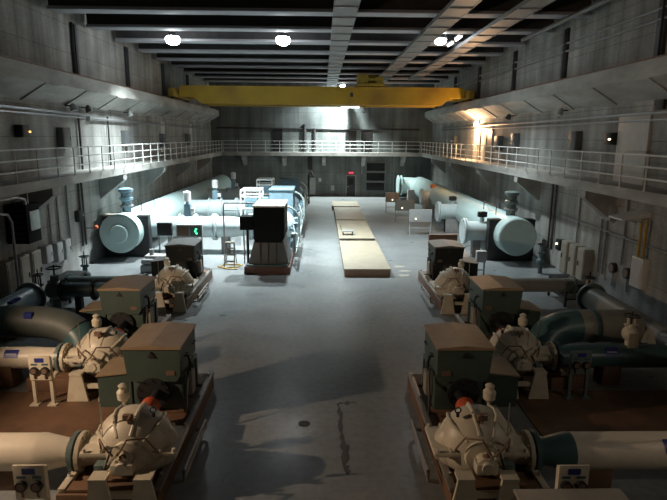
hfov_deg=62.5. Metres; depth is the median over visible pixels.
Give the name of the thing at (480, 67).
duct
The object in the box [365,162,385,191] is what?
window
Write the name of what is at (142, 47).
ceiling beam
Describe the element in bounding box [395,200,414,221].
panel
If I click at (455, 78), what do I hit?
duct
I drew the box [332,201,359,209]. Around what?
floor hatch
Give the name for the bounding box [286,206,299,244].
pump
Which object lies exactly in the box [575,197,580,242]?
conduit
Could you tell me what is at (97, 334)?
vent
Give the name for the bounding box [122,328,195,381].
hood
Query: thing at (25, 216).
heater
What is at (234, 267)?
hose
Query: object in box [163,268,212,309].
skid
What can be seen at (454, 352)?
hood
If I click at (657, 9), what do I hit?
conduit
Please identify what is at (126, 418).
vent
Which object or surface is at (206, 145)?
guardrail
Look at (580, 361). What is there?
stand
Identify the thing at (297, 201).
pump
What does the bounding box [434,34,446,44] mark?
lamp
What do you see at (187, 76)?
duct
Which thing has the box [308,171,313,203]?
post
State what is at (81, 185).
conduit
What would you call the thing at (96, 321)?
vent
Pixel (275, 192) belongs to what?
hood
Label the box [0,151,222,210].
walkway
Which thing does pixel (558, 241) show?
signal box
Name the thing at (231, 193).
pipe
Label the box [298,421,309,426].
floor drain
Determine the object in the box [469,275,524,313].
hood
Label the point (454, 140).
wall panel
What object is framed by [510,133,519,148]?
wall panel
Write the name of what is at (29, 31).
wall
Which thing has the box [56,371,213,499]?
skid
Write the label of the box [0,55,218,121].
corbel
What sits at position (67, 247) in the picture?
box
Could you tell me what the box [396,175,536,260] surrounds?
tank
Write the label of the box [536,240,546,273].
valve
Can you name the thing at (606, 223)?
conduit
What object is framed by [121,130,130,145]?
wall panel
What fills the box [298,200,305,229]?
console
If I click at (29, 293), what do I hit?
pipe
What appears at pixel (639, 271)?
electrical box
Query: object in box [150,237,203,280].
motor
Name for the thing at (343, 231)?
tool cart
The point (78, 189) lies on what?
conduit
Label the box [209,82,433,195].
wall
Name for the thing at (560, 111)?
floodlight
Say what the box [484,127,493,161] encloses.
door
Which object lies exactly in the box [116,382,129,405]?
valve
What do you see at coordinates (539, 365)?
vent
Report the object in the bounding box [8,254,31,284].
upper cabinet
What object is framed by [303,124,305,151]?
pipe
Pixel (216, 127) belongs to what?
pipe
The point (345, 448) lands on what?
floor stain
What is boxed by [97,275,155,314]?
hood
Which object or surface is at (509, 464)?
vent
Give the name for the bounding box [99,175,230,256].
tank
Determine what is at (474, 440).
pump
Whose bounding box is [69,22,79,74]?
duct
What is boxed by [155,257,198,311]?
pump
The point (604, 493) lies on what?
base cabinet
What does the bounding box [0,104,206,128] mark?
conduit
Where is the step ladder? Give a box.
[224,242,236,266]
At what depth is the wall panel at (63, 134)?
23.29 m
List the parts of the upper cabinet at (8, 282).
door panel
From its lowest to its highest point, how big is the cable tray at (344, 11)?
0.190 m
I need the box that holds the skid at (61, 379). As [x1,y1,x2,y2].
[26,314,170,391]
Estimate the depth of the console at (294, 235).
26.75 m
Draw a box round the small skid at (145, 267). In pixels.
[140,249,165,272]
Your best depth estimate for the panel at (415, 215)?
34.51 m
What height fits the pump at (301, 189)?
2.287 m
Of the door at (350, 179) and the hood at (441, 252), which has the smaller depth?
the hood at (441, 252)
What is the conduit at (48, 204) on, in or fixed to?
attached to the wall at (29, 31)
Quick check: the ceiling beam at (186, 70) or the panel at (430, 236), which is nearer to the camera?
the panel at (430, 236)
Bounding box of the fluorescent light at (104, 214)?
[101,213,118,215]
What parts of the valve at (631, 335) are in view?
tag plate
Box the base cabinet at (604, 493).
[513,488,628,499]
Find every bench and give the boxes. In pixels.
[47,271,87,302]
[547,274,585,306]
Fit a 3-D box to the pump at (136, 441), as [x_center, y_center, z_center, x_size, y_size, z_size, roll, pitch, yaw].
[-3.576,3.300,9.879,1.830,1.680,2.350,0,12,-1]
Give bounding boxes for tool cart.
[339,224,353,234]
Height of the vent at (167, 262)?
0.860 m
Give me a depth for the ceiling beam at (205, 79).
50.98 m
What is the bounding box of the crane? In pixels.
[168,73,474,112]
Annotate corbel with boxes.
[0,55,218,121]
[424,54,666,123]
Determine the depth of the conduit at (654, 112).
23.42 m
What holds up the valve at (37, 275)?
on the floor
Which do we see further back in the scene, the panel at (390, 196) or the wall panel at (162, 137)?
the panel at (390, 196)
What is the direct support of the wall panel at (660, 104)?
attached to the wall at (637, 44)
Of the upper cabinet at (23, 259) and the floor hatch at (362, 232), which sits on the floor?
the floor hatch at (362, 232)
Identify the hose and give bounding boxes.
[218,264,242,269]
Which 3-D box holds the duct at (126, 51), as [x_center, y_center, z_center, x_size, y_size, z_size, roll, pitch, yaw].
[-11.745,-10.299,31.430,0.210,2.460,0.440,0,12,-1]
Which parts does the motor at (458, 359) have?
frame, terminal box lid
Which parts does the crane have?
hoist motor, trolley frame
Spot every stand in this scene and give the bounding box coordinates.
[12,464,50,499]
[28,356,60,405]
[555,465,589,488]
[562,351,592,398]
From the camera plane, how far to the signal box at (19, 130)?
20.04 m
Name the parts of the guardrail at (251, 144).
rail, rail, rail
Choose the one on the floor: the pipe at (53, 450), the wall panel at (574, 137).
the pipe at (53, 450)
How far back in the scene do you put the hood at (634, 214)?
18.90 m
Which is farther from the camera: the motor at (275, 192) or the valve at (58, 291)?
the motor at (275, 192)
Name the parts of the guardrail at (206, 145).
post, post, post, post, post, rail, rail, rail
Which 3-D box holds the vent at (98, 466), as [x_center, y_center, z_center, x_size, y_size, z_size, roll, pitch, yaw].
[-3.878,3.678,9.231,0.220,0.240,0.180,0,12,-1]
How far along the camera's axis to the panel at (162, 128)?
38.35 m
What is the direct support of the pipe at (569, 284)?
on the floor
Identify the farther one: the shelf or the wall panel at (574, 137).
the wall panel at (574, 137)
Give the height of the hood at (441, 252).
0.810 m
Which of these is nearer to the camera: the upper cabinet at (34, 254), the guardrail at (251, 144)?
the upper cabinet at (34, 254)
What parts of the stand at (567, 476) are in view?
post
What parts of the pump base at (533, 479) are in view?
rail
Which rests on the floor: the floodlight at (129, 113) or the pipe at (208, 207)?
the pipe at (208, 207)
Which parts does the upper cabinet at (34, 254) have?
door panel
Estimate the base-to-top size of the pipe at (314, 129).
2.350 m
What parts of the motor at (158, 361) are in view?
terminal box lid, frame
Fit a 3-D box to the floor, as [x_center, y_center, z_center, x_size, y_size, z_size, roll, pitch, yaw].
[-0.595,0.641,27.700,23.000,0.300,60.600,0,12,-1]
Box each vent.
[91,314,101,328]
[94,331,101,338]
[94,460,109,470]
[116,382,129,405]
[122,413,133,423]
[164,257,169,265]
[458,259,464,267]
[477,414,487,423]
[483,383,495,405]
[499,459,514,469]
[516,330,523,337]
[518,313,527,327]
[531,362,542,373]
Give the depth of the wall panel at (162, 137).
37.92 m
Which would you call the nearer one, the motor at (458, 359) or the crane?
the motor at (458, 359)
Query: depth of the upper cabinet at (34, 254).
20.78 m
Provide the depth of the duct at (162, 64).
38.38 m
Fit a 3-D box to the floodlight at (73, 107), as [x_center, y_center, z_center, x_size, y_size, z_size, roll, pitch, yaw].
[-11.427,-6.229,24.007,0.549,0.370,0.340,0,12,-1]
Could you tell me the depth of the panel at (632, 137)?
19.61 m
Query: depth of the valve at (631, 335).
13.68 m
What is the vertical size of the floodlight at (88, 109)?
0.370 m
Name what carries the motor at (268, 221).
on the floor
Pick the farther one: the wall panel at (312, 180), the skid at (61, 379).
the wall panel at (312, 180)
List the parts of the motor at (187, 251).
terminal box lid, frame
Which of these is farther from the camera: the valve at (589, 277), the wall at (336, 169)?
the wall at (336, 169)
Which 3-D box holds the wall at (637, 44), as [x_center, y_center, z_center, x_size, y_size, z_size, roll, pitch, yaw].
[10.795,-5.499,26.666,0.300,12.300,60.000,0,12,-1]
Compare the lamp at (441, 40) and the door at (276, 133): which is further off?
the door at (276, 133)
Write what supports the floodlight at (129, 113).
attached to the wall at (29, 31)
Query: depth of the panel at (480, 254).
23.91 m
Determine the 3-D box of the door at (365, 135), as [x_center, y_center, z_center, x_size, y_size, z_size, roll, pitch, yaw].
[3.355,-11.036,55.932,1.090,2.170,0.146,0,12,-1]
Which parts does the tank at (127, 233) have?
step rail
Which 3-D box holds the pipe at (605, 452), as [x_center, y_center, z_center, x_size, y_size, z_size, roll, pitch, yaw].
[5.999,3.723,9.937,5.000,0.960,0.720,0,12,-1]
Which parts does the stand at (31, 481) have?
post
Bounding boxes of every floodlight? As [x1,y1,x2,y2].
[65,103,78,111]
[81,105,92,112]
[123,110,133,116]
[505,114,513,119]
[555,108,567,115]
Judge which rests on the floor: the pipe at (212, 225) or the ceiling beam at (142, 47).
the pipe at (212, 225)
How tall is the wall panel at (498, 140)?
0.880 m
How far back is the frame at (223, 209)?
26.29 m
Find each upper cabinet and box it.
[0,259,16,298]
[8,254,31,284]
[21,249,44,289]
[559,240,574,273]
[567,243,584,275]
[575,247,593,283]
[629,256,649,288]
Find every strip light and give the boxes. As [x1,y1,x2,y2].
[447,40,454,46]
[454,34,462,40]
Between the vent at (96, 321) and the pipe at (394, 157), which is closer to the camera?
the vent at (96, 321)
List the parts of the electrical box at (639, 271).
door panel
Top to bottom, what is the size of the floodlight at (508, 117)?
0.370 m
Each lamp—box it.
[165,31,179,44]
[276,32,289,45]
[340,106,359,107]
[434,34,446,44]
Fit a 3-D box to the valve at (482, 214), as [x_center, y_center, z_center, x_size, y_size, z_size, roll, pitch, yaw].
[7.650,-1.729,28.280,0.440,0.560,0.360,0,12,-1]
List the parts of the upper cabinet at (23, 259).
door panel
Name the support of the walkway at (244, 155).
attached to the wall at (336, 169)
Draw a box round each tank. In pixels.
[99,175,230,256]
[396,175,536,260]
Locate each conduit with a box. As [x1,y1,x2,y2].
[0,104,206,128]
[0,110,85,118]
[0,213,19,287]
[47,203,52,242]
[55,196,61,239]
[65,185,72,250]
[77,118,83,169]
[77,183,83,245]
[80,183,87,244]
[107,117,111,165]
[441,111,666,128]
[441,118,666,131]
[453,5,666,85]
[459,16,666,87]
[547,184,553,247]
[550,185,557,248]
[561,214,666,253]
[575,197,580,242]
[595,219,602,271]
[600,220,607,273]
[619,200,629,264]
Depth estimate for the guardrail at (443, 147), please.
22.36 m
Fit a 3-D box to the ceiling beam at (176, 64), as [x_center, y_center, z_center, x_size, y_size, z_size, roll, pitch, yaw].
[-0.829,-14.014,40.337,21.900,1.330,0.800,0,12,-1]
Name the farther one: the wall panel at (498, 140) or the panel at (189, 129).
the panel at (189, 129)
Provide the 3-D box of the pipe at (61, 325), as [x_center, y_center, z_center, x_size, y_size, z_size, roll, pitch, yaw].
[-7.830,2.202,14.773,3.499,1.392,1.132,2,12,8]
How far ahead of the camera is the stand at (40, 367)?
12.43 m
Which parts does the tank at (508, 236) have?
step rail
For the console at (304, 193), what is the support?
attached to the pump at (301, 189)
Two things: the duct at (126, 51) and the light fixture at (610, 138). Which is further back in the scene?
the duct at (126, 51)
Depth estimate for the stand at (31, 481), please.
8.46 m
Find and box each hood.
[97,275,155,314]
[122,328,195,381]
[164,237,202,263]
[252,200,287,242]
[269,186,295,214]
[424,322,495,381]
[428,239,464,265]
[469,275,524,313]
[609,209,650,224]
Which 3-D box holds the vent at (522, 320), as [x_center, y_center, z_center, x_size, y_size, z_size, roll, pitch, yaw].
[4.909,2.062,14.320,0.240,0.860,0.240,0,12,-1]
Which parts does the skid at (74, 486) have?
rail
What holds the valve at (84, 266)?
on the floor
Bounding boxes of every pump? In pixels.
[58,314,127,401]
[72,382,188,499]
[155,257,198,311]
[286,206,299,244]
[294,191,304,219]
[299,182,307,205]
[425,383,537,499]
[429,259,469,313]
[490,313,557,398]
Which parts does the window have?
pane, pane, pane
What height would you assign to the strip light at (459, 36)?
0.170 m
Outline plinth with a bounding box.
[244,238,293,273]
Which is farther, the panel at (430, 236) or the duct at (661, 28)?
the panel at (430, 236)
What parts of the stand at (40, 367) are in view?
post, foot plate, plate, post, foot plate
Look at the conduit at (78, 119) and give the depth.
25.25 m
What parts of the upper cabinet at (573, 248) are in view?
door panel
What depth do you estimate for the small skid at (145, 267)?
24.75 m
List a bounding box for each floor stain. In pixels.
[336,401,356,404]
[337,404,350,474]
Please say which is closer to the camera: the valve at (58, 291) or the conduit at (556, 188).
the valve at (58, 291)
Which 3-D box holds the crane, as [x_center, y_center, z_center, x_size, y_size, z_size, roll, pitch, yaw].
[-0.844,-11.651,40.776,21.400,2.855,5.000,0,12,-1]
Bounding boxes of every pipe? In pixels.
[0,282,46,339]
[0,305,93,346]
[0,343,64,387]
[0,430,83,489]
[64,273,148,282]
[151,191,253,252]
[183,179,252,216]
[207,172,268,199]
[216,127,419,130]
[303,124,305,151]
[313,128,315,151]
[393,157,394,191]
[510,275,577,294]
[521,0,611,41]
[528,430,666,487]
[530,309,644,345]
[552,341,666,384]
[576,283,666,344]
[636,219,643,256]
[641,220,648,258]
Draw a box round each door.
[272,129,281,151]
[345,130,355,151]
[346,175,355,195]
[361,131,371,151]
[473,128,480,159]
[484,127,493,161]
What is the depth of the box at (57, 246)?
22.73 m
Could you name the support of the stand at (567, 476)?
on the floor
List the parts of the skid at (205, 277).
rail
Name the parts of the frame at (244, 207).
post, rail, instrument panel, rail, rail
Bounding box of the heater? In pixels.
[0,193,41,243]
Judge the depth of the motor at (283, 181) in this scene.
39.27 m
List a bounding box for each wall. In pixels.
[0,0,212,287]
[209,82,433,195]
[430,0,666,325]
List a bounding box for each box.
[14,125,30,136]
[38,244,53,263]
[49,241,63,262]
[58,238,71,259]
[555,239,563,250]
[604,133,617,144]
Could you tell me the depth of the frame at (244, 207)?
30.62 m
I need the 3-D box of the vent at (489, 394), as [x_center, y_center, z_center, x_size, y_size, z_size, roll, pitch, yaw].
[2.893,2.889,10.261,0.240,0.860,0.240,0,12,-1]
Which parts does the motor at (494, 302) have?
frame, terminal box lid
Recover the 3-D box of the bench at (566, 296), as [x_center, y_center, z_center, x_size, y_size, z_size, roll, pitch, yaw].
[8.850,1.517,20.929,0.800,0.860,1.600,0,12,-1]
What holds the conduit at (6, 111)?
attached to the wall at (29, 31)
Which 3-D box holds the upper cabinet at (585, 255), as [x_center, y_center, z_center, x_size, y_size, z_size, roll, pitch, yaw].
[10.482,0.639,23.028,0.450,1.450,0.620,0,12,-1]
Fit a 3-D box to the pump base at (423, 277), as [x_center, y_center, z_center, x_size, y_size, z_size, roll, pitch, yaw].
[4.447,1.499,21.804,1.965,0.480,4.700,0,12,-1]
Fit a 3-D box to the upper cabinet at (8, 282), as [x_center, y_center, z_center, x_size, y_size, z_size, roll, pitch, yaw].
[-11.395,1.185,19.313,0.450,1.650,0.660,0,12,-1]
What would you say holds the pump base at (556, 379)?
on the floor
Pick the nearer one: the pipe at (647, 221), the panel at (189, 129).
the pipe at (647, 221)
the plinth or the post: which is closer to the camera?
the plinth
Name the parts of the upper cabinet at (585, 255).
door panel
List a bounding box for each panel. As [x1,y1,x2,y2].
[56,127,71,148]
[74,210,83,221]
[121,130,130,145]
[157,222,172,252]
[159,122,165,151]
[159,134,166,146]
[176,224,204,265]
[185,134,190,144]
[188,124,192,148]
[308,156,311,169]
[310,178,315,194]
[385,192,398,212]
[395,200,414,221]
[408,209,431,234]
[426,234,457,270]
[451,136,457,146]
[475,250,486,274]
[494,136,502,149]
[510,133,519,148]
[567,131,582,151]
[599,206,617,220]
[613,115,652,184]
[653,99,666,109]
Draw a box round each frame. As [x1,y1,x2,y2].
[222,202,254,262]
[240,187,263,245]
[256,177,274,200]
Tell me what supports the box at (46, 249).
attached to the wall at (29, 31)
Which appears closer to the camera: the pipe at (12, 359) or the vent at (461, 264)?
the pipe at (12, 359)
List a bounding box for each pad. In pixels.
[0,392,116,436]
[516,390,666,435]
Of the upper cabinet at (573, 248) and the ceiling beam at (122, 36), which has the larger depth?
the ceiling beam at (122, 36)
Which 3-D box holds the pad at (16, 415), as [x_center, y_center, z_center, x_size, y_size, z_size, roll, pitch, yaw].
[-7.019,3.671,12.065,4.300,0.020,2.420,0,12,-1]
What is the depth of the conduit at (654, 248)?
20.75 m
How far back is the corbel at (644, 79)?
22.59 m
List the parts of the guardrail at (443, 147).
rail, rail, rail, post, post, post, post, post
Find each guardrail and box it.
[0,140,221,183]
[223,140,420,152]
[421,142,666,191]
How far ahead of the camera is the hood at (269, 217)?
24.40 m
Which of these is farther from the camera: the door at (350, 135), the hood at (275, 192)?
the door at (350, 135)
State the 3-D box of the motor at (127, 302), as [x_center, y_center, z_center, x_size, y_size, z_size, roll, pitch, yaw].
[-6.323,1.726,15.982,2.031,1.490,2.450,0,12,-1]
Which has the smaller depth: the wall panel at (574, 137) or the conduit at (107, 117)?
the wall panel at (574, 137)
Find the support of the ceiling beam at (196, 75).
attached to the ceiling
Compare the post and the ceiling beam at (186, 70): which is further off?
the post
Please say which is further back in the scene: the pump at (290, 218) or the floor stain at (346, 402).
the pump at (290, 218)
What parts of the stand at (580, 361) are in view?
foot plate, post, plate, foot plate, post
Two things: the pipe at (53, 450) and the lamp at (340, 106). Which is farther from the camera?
the lamp at (340, 106)
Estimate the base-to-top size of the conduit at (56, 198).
3.100 m
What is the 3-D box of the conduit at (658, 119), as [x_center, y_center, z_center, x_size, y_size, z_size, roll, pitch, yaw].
[10.417,-6.821,30.470,0.080,0.180,42.000,0,12,-1]
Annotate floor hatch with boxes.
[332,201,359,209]
[334,207,364,219]
[336,220,374,243]
[339,241,390,276]
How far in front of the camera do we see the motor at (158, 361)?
11.61 m
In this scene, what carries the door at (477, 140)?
in the wall at (637, 44)
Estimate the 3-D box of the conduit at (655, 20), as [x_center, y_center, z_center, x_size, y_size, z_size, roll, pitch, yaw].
[10.510,-9.829,28.826,0.100,0.160,36.000,0,12,-1]
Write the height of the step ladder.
1.168 m
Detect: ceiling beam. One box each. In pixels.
[46,0,592,18]
[85,13,554,34]
[115,30,525,46]
[138,43,503,55]
[156,53,485,63]
[171,61,471,69]
[184,68,458,75]
[194,73,448,79]
[203,78,439,83]
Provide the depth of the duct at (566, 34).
25.10 m
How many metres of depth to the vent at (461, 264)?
20.45 m
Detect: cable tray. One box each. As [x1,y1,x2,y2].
[326,0,360,86]
[379,0,481,82]
[408,0,554,80]
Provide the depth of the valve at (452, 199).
35.36 m
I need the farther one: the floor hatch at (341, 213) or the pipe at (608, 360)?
the floor hatch at (341, 213)
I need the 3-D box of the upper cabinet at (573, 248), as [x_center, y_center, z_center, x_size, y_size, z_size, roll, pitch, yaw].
[10.466,0.477,23.811,0.450,1.450,0.620,0,12,-1]
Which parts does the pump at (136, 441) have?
gauge rod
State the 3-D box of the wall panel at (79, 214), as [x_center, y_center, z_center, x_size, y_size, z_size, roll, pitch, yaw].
[-11.613,-1.568,25.173,0.250,0.500,0.500,0,12,-1]
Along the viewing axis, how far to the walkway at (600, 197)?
22.67 m
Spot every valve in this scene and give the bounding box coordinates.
[31,269,43,286]
[44,265,105,315]
[79,251,90,275]
[449,196,456,203]
[477,211,486,221]
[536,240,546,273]
[584,271,595,283]
[621,311,640,347]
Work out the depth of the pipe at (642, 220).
18.96 m
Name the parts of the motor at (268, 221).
frame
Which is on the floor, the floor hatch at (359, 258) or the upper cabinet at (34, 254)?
the floor hatch at (359, 258)
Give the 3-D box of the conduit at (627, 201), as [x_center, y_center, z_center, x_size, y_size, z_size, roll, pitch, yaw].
[10.692,-0.738,20.194,0.092,2.600,0.092,5,13,21]
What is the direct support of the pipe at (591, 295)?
on the floor
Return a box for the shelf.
[554,292,576,299]
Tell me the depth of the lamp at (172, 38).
27.52 m
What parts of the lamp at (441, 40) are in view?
glass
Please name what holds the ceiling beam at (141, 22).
attached to the ceiling
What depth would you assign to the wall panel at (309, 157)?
56.12 m
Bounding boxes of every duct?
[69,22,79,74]
[123,47,130,86]
[161,63,165,95]
[186,75,189,101]
[453,77,456,104]
[476,66,481,98]
[511,51,517,90]
[559,28,570,78]
[653,0,666,56]
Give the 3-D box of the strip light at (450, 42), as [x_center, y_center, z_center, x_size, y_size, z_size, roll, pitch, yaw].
[6.203,-10.966,29.216,0.200,0.170,1.100,0,12,-1]
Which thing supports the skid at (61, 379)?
on the floor
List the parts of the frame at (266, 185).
rail, instrument panel, rail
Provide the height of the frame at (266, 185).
3.148 m
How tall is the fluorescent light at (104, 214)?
0.100 m
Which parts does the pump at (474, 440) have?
gauge rod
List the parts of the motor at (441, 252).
frame, terminal box lid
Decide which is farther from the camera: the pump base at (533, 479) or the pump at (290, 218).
the pump at (290, 218)
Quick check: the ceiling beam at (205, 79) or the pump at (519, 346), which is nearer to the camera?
the pump at (519, 346)
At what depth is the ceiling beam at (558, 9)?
22.18 m
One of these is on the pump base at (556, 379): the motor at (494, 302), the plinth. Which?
the motor at (494, 302)
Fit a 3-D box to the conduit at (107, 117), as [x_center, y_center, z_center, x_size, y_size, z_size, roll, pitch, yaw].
[-11.704,-5.672,28.713,0.092,2.500,0.092,5,13,21]
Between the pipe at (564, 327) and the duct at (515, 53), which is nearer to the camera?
the pipe at (564, 327)
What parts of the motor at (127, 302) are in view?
terminal box lid, frame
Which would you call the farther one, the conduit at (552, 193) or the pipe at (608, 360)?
the conduit at (552, 193)
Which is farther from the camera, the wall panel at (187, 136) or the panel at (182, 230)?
the wall panel at (187, 136)
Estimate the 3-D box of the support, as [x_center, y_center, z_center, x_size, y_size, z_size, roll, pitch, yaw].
[-6.040,2.861,13.102,0.220,0.240,0.180,0,12,-1]
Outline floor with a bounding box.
[0,196,666,499]
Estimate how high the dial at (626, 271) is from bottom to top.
0.900 m
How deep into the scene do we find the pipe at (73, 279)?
19.84 m
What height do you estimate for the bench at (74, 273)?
0.860 m
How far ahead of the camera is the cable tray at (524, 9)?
24.89 m
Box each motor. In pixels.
[79,275,157,335]
[95,321,197,413]
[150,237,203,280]
[240,200,291,263]
[261,186,295,217]
[275,177,299,200]
[422,322,519,413]
[427,239,478,280]
[467,275,541,334]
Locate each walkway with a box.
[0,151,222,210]
[222,151,420,165]
[421,153,666,222]
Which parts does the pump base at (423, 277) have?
rail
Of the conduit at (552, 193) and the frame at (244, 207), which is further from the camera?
the frame at (244, 207)
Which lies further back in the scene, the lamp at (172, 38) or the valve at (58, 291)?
the lamp at (172, 38)
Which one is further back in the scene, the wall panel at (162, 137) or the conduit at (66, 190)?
the wall panel at (162, 137)
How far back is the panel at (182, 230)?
25.72 m
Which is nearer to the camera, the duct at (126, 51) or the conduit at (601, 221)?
the conduit at (601, 221)
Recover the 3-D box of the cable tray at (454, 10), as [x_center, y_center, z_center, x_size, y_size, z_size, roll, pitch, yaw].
[4.385,-11.575,32.933,0.940,0.190,41.000,0,12,-1]
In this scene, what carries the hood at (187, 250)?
attached to the motor at (187, 251)
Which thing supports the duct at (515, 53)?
attached to the wall at (637, 44)
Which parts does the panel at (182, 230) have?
push button plate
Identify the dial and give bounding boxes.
[608,263,617,285]
[622,268,630,291]
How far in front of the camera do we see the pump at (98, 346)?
13.12 m
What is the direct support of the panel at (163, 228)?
on the floor
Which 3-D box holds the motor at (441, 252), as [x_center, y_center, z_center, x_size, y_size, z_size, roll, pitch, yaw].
[4.845,0.477,22.392,2.031,1.490,2.150,0,12,-1]
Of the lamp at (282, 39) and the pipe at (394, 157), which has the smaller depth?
the lamp at (282, 39)
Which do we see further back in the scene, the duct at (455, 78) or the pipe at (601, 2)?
the duct at (455, 78)
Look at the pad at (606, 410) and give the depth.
12.51 m
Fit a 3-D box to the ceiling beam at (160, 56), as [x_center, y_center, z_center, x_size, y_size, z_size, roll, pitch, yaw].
[-0.754,-13.267,36.735,21.900,1.330,0.800,0,12,-1]
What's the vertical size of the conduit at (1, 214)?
2.950 m
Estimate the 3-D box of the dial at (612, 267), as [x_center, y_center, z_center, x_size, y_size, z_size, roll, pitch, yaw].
[10.664,0.923,21.048,0.170,0.900,0.400,0,12,-1]
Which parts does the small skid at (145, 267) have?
motor, tank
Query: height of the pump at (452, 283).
1.680 m
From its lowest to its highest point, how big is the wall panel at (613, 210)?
0.550 m
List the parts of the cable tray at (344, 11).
rail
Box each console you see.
[291,217,301,256]
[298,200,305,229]
[302,190,306,212]
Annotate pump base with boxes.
[407,372,549,499]
[418,270,463,311]
[454,314,588,388]

